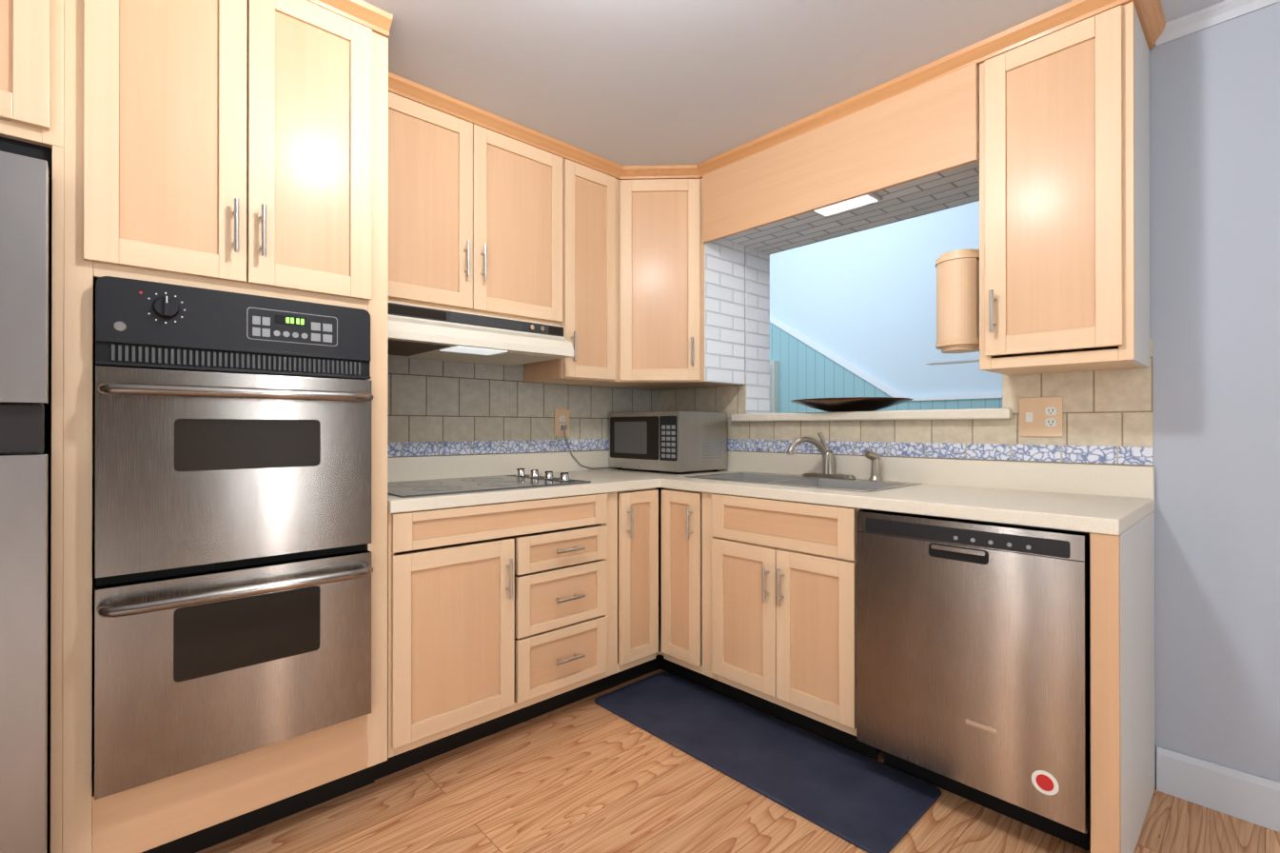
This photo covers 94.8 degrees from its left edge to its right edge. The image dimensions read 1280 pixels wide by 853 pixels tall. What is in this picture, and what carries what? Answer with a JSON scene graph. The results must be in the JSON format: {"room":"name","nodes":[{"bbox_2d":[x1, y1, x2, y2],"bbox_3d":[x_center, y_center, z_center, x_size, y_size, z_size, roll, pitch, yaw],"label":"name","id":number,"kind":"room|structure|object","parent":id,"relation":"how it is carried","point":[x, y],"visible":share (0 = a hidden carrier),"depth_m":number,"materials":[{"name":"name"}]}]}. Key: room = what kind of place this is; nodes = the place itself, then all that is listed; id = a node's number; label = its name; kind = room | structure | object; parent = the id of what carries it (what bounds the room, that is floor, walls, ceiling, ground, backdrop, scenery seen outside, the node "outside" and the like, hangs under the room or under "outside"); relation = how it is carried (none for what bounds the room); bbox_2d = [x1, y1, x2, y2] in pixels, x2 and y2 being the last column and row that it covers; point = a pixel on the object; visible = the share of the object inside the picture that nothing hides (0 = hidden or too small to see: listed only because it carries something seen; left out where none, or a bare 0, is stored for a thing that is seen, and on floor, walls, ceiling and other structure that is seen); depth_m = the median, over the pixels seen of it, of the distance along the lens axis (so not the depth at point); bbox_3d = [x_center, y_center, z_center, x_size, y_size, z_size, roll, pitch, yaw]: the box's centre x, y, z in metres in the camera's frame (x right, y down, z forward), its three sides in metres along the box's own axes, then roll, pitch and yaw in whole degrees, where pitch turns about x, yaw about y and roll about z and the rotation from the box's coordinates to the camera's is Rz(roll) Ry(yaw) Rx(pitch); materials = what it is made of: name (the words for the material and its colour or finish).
{"room":"kitchen","nodes":[
{"label":"kitchen","id":0,"kind":"room"},
{"bbox_2d":[196,668,1279,852],"bbox_3d":[-0.172,1.187,-0.193,5.860,0.100,5.300,0,0,-43],"label":"floor","id":1,"kind":"structure","parent":0,"point":[587,775],"depth_m":1.73,"materials":[{"name":"brown wood"}]},
{"bbox_2d":[0,150,51,852],"bbox_3d":[-1.782,0.285,1.178,0.863,1.688,0.744,0,0,-43],"label":"refrigerator","id":2,"kind":"object","parent":1,"relation":"on","point":[25,469],"visible":0.92,"depth_m":1.22,"materials":[{"name":"grey metal"}]},
{"bbox_2d":[0,0,63,852],"bbox_3d":[-1.833,-0.029,1.214,0.935,2.340,0.670,0,0,-43],"label":"tall cabinet","id":3,"kind":"object","parent":1,"relation":"on","point":[31,78],"visible":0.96,"depth_m":1.32,"materials":[{"name":"brown wood"}]},
{"bbox_2d":[306,0,393,38],"bbox_3d":[-1.373,-1.224,1.245,1.648,0.048,0.058,0,0,-43],"label":"crown molding","id":4,"kind":"structure","parent":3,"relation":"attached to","point":[376,19],"depth_m":1.74,"materials":[{"name":"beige wood"}]},
{"bbox_2d":[61,0,388,852],"bbox_3d":[-1.229,-0.028,1.776,0.715,2.340,0.670,0,0,-43],"label":"tall cabinet","id":5,"kind":"object","parent":1,"relation":"on","point":[231,145],"visible":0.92,"depth_m":1.51,"materials":[{"name":"wood"}]},
{"bbox_2d":[94,275,373,799],"bbox_3d":[-1.206,0.254,1.743,0.599,1.197,0.698,0,0,-43],"label":"double wall oven","id":6,"kind":"object","parent":5,"relation":"in","point":[232,594],"visible":1,"depth_m":1.49,"materials":[{"name":"silver metal"}]},
{"bbox_2d":[374,492,607,779],"bbox_3d":[-0.649,0.706,2.318,0.875,0.875,0.660,0,0,-43],"label":"base cabinet","id":7,"kind":"object","parent":1,"relation":"on","point":[497,619],"visible":0.85,"depth_m":2.05,"materials":[{"name":"wood"}]},
{"bbox_2d":[588,487,730,698],"bbox_3d":[0.094,0.707,2.835,0.919,0.875,0.914,0,0,-43],"label":"base cabinet","id":8,"kind":"object","parent":1,"relation":"on","point":[659,559],"visible":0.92,"depth_m":2.51,"materials":[{"name":"beige wood"}]},
{"bbox_2d":[387,450,657,512],"bbox_3d":[-0.561,0.199,2.422,1.140,0.140,0.630,0,0,-43],"label":"countertop","id":9,"kind":"structure","parent":8,"relation":"on","point":[406,468],"depth_m":2.54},
{"bbox_2d":[387,468,590,497],"bbox_3d":[-0.654,0.208,2.320,0.760,0.039,0.515,0,0,-43],"label":"electric cooktop","id":10,"kind":"object","parent":9,"relation":"in","point":[521,479],"visible":1,"depth_m":2.27,"materials":[{"name":"grey glass"}]},
{"bbox_2d":[657,451,1154,535],"bbox_3d":[0.635,0.199,2.452,0.651,0.140,2.214,0,0,-43],"label":"countertop","id":11,"kind":"structure","parent":8,"relation":"on","point":[1109,500],"depth_m":2.01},
{"bbox_2d":[609,411,727,473],"bbox_3d":[0.139,0.079,3.111,0.362,0.302,0.521,0,0,-43],"label":"countertop microwave","id":12,"kind":"object","parent":11,"relation":"on","point":[679,442],"visible":1,"depth_m":2.94,"materials":[{"name":"metal"}]},
{"bbox_2d":[560,425,613,469],"bbox_3d":[-0.173,0.110,3.186,0.608,0.232,0.024,0,0,-43],"label":"cord","id":13,"kind":"object","parent":12,"relation":"attached to","point":[563,427],"visible":0.75,"depth_m":3.01,"materials":[{"name":"grey plastic"}]},
{"bbox_2d":[685,471,922,515],"bbox_3d":[0.664,0.312,2.503,0.460,0.173,0.860,0,0,-43],"label":"double-bowl sink","id":14,"kind":"object","parent":11,"relation":"in","point":[856,484],"visible":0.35,"depth_m":2.53,"materials":[{"name":"metal"}]},
{"bbox_2d":[787,432,855,479],"bbox_3d":[0.765,0.124,2.542,0.244,0.202,0.250,0,0,-43],"label":"faucet","id":15,"kind":"object","parent":14,"relation":"on","point":[828,469],"visible":1,"depth_m":2.58,"materials":[{"name":"silver metal"}]},
{"bbox_2d":[864,450,882,480],"bbox_3d":[0.969,0.161,2.442,0.072,0.127,0.058,0,0,-43],"label":"faucet side spray","id":16,"kind":"object","parent":14,"relation":"on","point":[874,457],"visible":1,"depth_m":2.43,"materials":[{"name":"silver metal"}]},
{"bbox_2d":[594,671,941,852],"bbox_3d":[0.375,1.138,2.144,0.430,0.009,1.230,0,0,-43],"label":"kitchen mat","id":17,"kind":"object","parent":1,"relation":"on","point":[864,802],"visible":0.98,"depth_m":1.99,"materials":[{"name":"blue fabric"}]},
{"bbox_2d":[711,492,877,760],"bbox_3d":[0.714,0.706,2.358,0.660,0.875,0.629,0,0,-43],"label":"base cabinet","id":18,"kind":"object","parent":1,"relation":"on","point":[783,610],"visible":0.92,"depth_m":2.13,"materials":[{"name":"wood"}]},
{"bbox_2d":[856,509,1090,849],"bbox_3d":[1.133,0.709,1.900,0.622,0.868,0.600,0,0,-43],"label":"dishwasher","id":19,"kind":"object","parent":1,"relation":"on","point":[973,665],"visible":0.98,"depth_m":1.65,"materials":[{"name":"grey metal"}]},
{"bbox_2d":[1089,511,1155,852],"bbox_3d":[1.378,0.705,1.669,0.624,0.875,0.058,0,0,-43],"label":"cabinet end panel","id":20,"kind":"object","parent":1,"relation":"on","point":[1122,677],"visible":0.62,"depth_m":1.48,"materials":[{"name":"wood"}]},
{"bbox_2d":[362,0,1225,165],"bbox_3d":[-0.172,-1.303,-0.186,5.860,0.100,5.300,0,0,-43],"label":"ceiling","id":21,"kind":"structure","parent":0,"point":[653,82],"depth_m":1.99,"materials":[{"name":"white paint"}]},
{"bbox_2d":[769,200,1002,395],"bbox_3d":[2.544,-0.849,5.404,0.150,4.000,9.500,0,0,-43],"label":"wall","id":22,"kind":"structure","parent":0,"point":[864,301],"depth_m":5.54,"materials":[{"name":"blue paint"}]},
{"bbox_2d":[769,321,1002,413],"bbox_3d":[2.039,-0.646,5.822,0.019,3.557,5.600,0,0,-43],"label":"panelling","id":23,"kind":"object","parent":22,"relation":"attached to","point":[806,371],"depth_m":6.05,"materials":[{"name":"blue wood"}]},
{"bbox_2d":[769,360,779,413],"bbox_3d":[1.251,-0.386,6.570,0.113,0.640,0.630,0,0,-43],"label":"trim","id":24,"kind":"structure","parent":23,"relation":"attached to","point":[774,386],"depth_m":6.33,"materials":[{"name":"white plastic"}]},
{"bbox_2d":[769,315,1002,400],"bbox_3d":[2.026,-1.345,5.812,0.014,2.228,5.600,0,0,-43],"label":"trim","id":25,"kind":"structure","parent":22,"relation":"attached to","point":[872,380],"depth_m":5.64,"materials":[{"name":"white"}]},
{"bbox_2d":[744,1,1279,787],"bbox_3d":[1.898,-0.053,1.733,0.212,2.390,5.000,0,0,-43],"label":"wall","id":26,"kind":"structure","parent":0,"point":[1214,213],"depth_m":1.77,"materials":[{"name":"grey paint"}]},
{"bbox_2d":[575,177,744,390],"bbox_3d":[0.102,-0.705,3.049,0.622,0.980,0.616,0,0,-43],"label":"upper cabinet","id":27,"kind":"object","parent":26,"relation":"attached to","point":[679,305],"visible":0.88,"depth_m":2.84,"materials":[{"name":"beige wood"}]},
{"bbox_2d":[388,0,1165,179],"bbox_3d":[0.330,-1.223,1.945,1.792,0.048,1.948,0,0,-43],"label":"crown molding","id":28,"kind":"structure","parent":27,"relation":"attached to","point":[1152,17],"depth_m":2.20,"materials":[{"name":"orange wood"}]},
{"bbox_2d":[722,67,979,246],"bbox_3d":[0.832,-1.060,2.495,0.315,0.261,1.189,0,0,-43],"label":"soffit","id":29,"kind":"structure","parent":26,"relation":"attached to","point":[952,178],"depth_m":2.43,"materials":[{"name":"brick"}]},
{"bbox_2d":[702,62,978,243],"bbox_3d":[0.708,-1.036,2.378,0.020,0.320,1.187,0,0,-43],"label":"valance","id":30,"kind":"object","parent":29,"relation":"attached to","point":[928,128],"visible":0.98,"depth_m":2.25,"materials":[{"name":"brown wood"}]},
{"bbox_2d":[812,192,882,216],"bbox_3d":[0.845,-0.921,2.436,0.130,0.018,0.260,0,0,-43],"label":"light fixture","id":31,"kind":"object","parent":29,"relation":"attached to","point":[860,201],"visible":0.64,"depth_m":2.43,"materials":[{"name":"grey plastic"}]},
{"bbox_2d":[730,408,1012,421],"bbox_3d":[1.005,-0.046,2.680,0.290,0.040,1.265,0,0,-43],"label":"sill","id":32,"kind":"structure","parent":26,"relation":"on","point":[966,414],"depth_m":2.46,"materials":[{"name":"stone"}]},
{"bbox_2d":[790,396,913,412],"bbox_3d":[0.973,-0.094,2.729,0.536,0.056,0.536,0,0,-43],"label":"bowl","id":33,"kind":"object","parent":32,"relation":"on","point":[853,403],"visible":0.94,"depth_m":2.57,"materials":[{"name":"brown ceramic"}]},
{"bbox_2d":[660,338,1153,466],"bbox_3d":[0.874,-0.066,2.678,0.006,0.420,2.212,0,0,-43],"label":"wall tiles","id":34,"kind":"structure","parent":26,"relation":"attached to","point":[1108,418],"depth_m":2.17,"materials":[{"name":"tile"}]},
{"bbox_2d":[1019,396,1063,436],"bbox_3d":[1.414,-0.034,2.081,0.012,0.138,0.130,0,0,-43],"label":"outlet","id":35,"kind":"object","parent":34,"relation":"attached to","point":[1040,416],"visible":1,"depth_m":2.08,"materials":[{"name":"beige plastic"}]},
{"bbox_2d":[979,1,1149,374],"bbox_3d":[1.350,-0.693,1.890,0.370,1.010,0.395,0,0,-43],"label":"upper cabinet","id":36,"kind":"object","parent":26,"relation":"attached to","point":[1064,200],"visible":1,"depth_m":1.77,"materials":[{"name":"brown wood"}]},
{"bbox_2d":[935,248,979,353],"bbox_3d":[1.178,-0.451,2.135,0.164,0.354,0.196,0,0,-43],"label":"wall lamp","id":37,"kind":"object","parent":36,"relation":"attached to","point":[957,301],"visible":0.83,"depth_m":2.09,"materials":[{"name":"beige"}]},
{"bbox_2d":[1155,0,1279,46],"bbox_3d":[2.564,-1.227,0.837,0.036,0.044,2.775,0,0,-43],"label":"trim","id":38,"kind":"structure","parent":26,"relation":"attached to","point":[1223,11],"depth_m":1.76,"materials":[{"name":"grey paint"}]},
{"bbox_2d":[1156,745,1279,831],"bbox_3d":[2.572,1.072,0.838,0.014,0.135,2.775,0,0,-43],"label":"baseboard","id":39,"kind":"structure","parent":26,"relation":"attached to","point":[1245,796],"depth_m":1.75,"materials":[{"name":"grey wood"}]},
{"bbox_3d":[-1.924,-0.053,1.698,5.860,2.390,0.150,0,0,-43],"label":"wall","id":40,"kind":"structure","parent":0,"visible":0},
{"bbox_2d":[387,91,562,326],"bbox_3d":[-0.753,-0.809,2.424,0.858,0.774,0.370,0,0,-43],"label":"upper cabinet","id":41,"kind":"object","parent":40,"relation":"attached to","point":[475,219],"visible":0.69,"depth_m":2.30,"materials":[{"name":"brown wood"}]},
{"bbox_2d":[387,301,573,365],"bbox_3d":[-0.725,-0.352,2.354,0.766,0.136,0.509,0,0,-43],"label":"under-cabinet range hood","id":42,"kind":"object","parent":41,"relation":"attached to","point":[421,332],"visible":0.83,"depth_m":2.20,"materials":[{"name":"beige metal"}]},
{"bbox_2d":[387,355,660,457],"bbox_3d":[-0.542,-0.165,2.874,1.806,0.620,0.006,0,0,-43],"label":"wall tiles","id":43,"kind":"structure","parent":40,"relation":"attached to","point":[437,407],"depth_m":2.72,"materials":[{"name":"tile"}]},
{"bbox_2d":[554,409,569,435],"bbox_3d":[-0.397,-0.019,2.998,0.088,0.136,0.008,0,0,-43],"label":"outlet","id":44,"kind":"object","parent":43,"relation":"attached to","point":[561,417],"visible":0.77,"depth_m":2.99,"materials":[{"name":"brown wood"}]},
{"bbox_2d":[523,158,616,385],"bbox_3d":[-0.324,-0.705,2.822,0.308,0.980,0.370,0,0,-43],"label":"upper cabinet","id":45,"kind":"object","parent":40,"relation":"attached to","point":[589,261],"visible":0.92,"depth_m":2.72,"materials":[{"name":"brown wood"}]},
{"bbox_3d":[1.522,-2.901,4.460,2.940,0.100,9.500,0,0,-43],"label":"ceiling","id":46,"kind":"structure","parent":0,"visible":0},
{"bbox_2d":[925,358,979,365],"bbox_3d":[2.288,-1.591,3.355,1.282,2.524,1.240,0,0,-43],"label":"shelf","id":47,"kind":"object","parent":46,"relation":"hanging from","point":[955,362],"visible":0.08,"depth_m":3.65,"materials":[{"name":"grey"}]}
]}

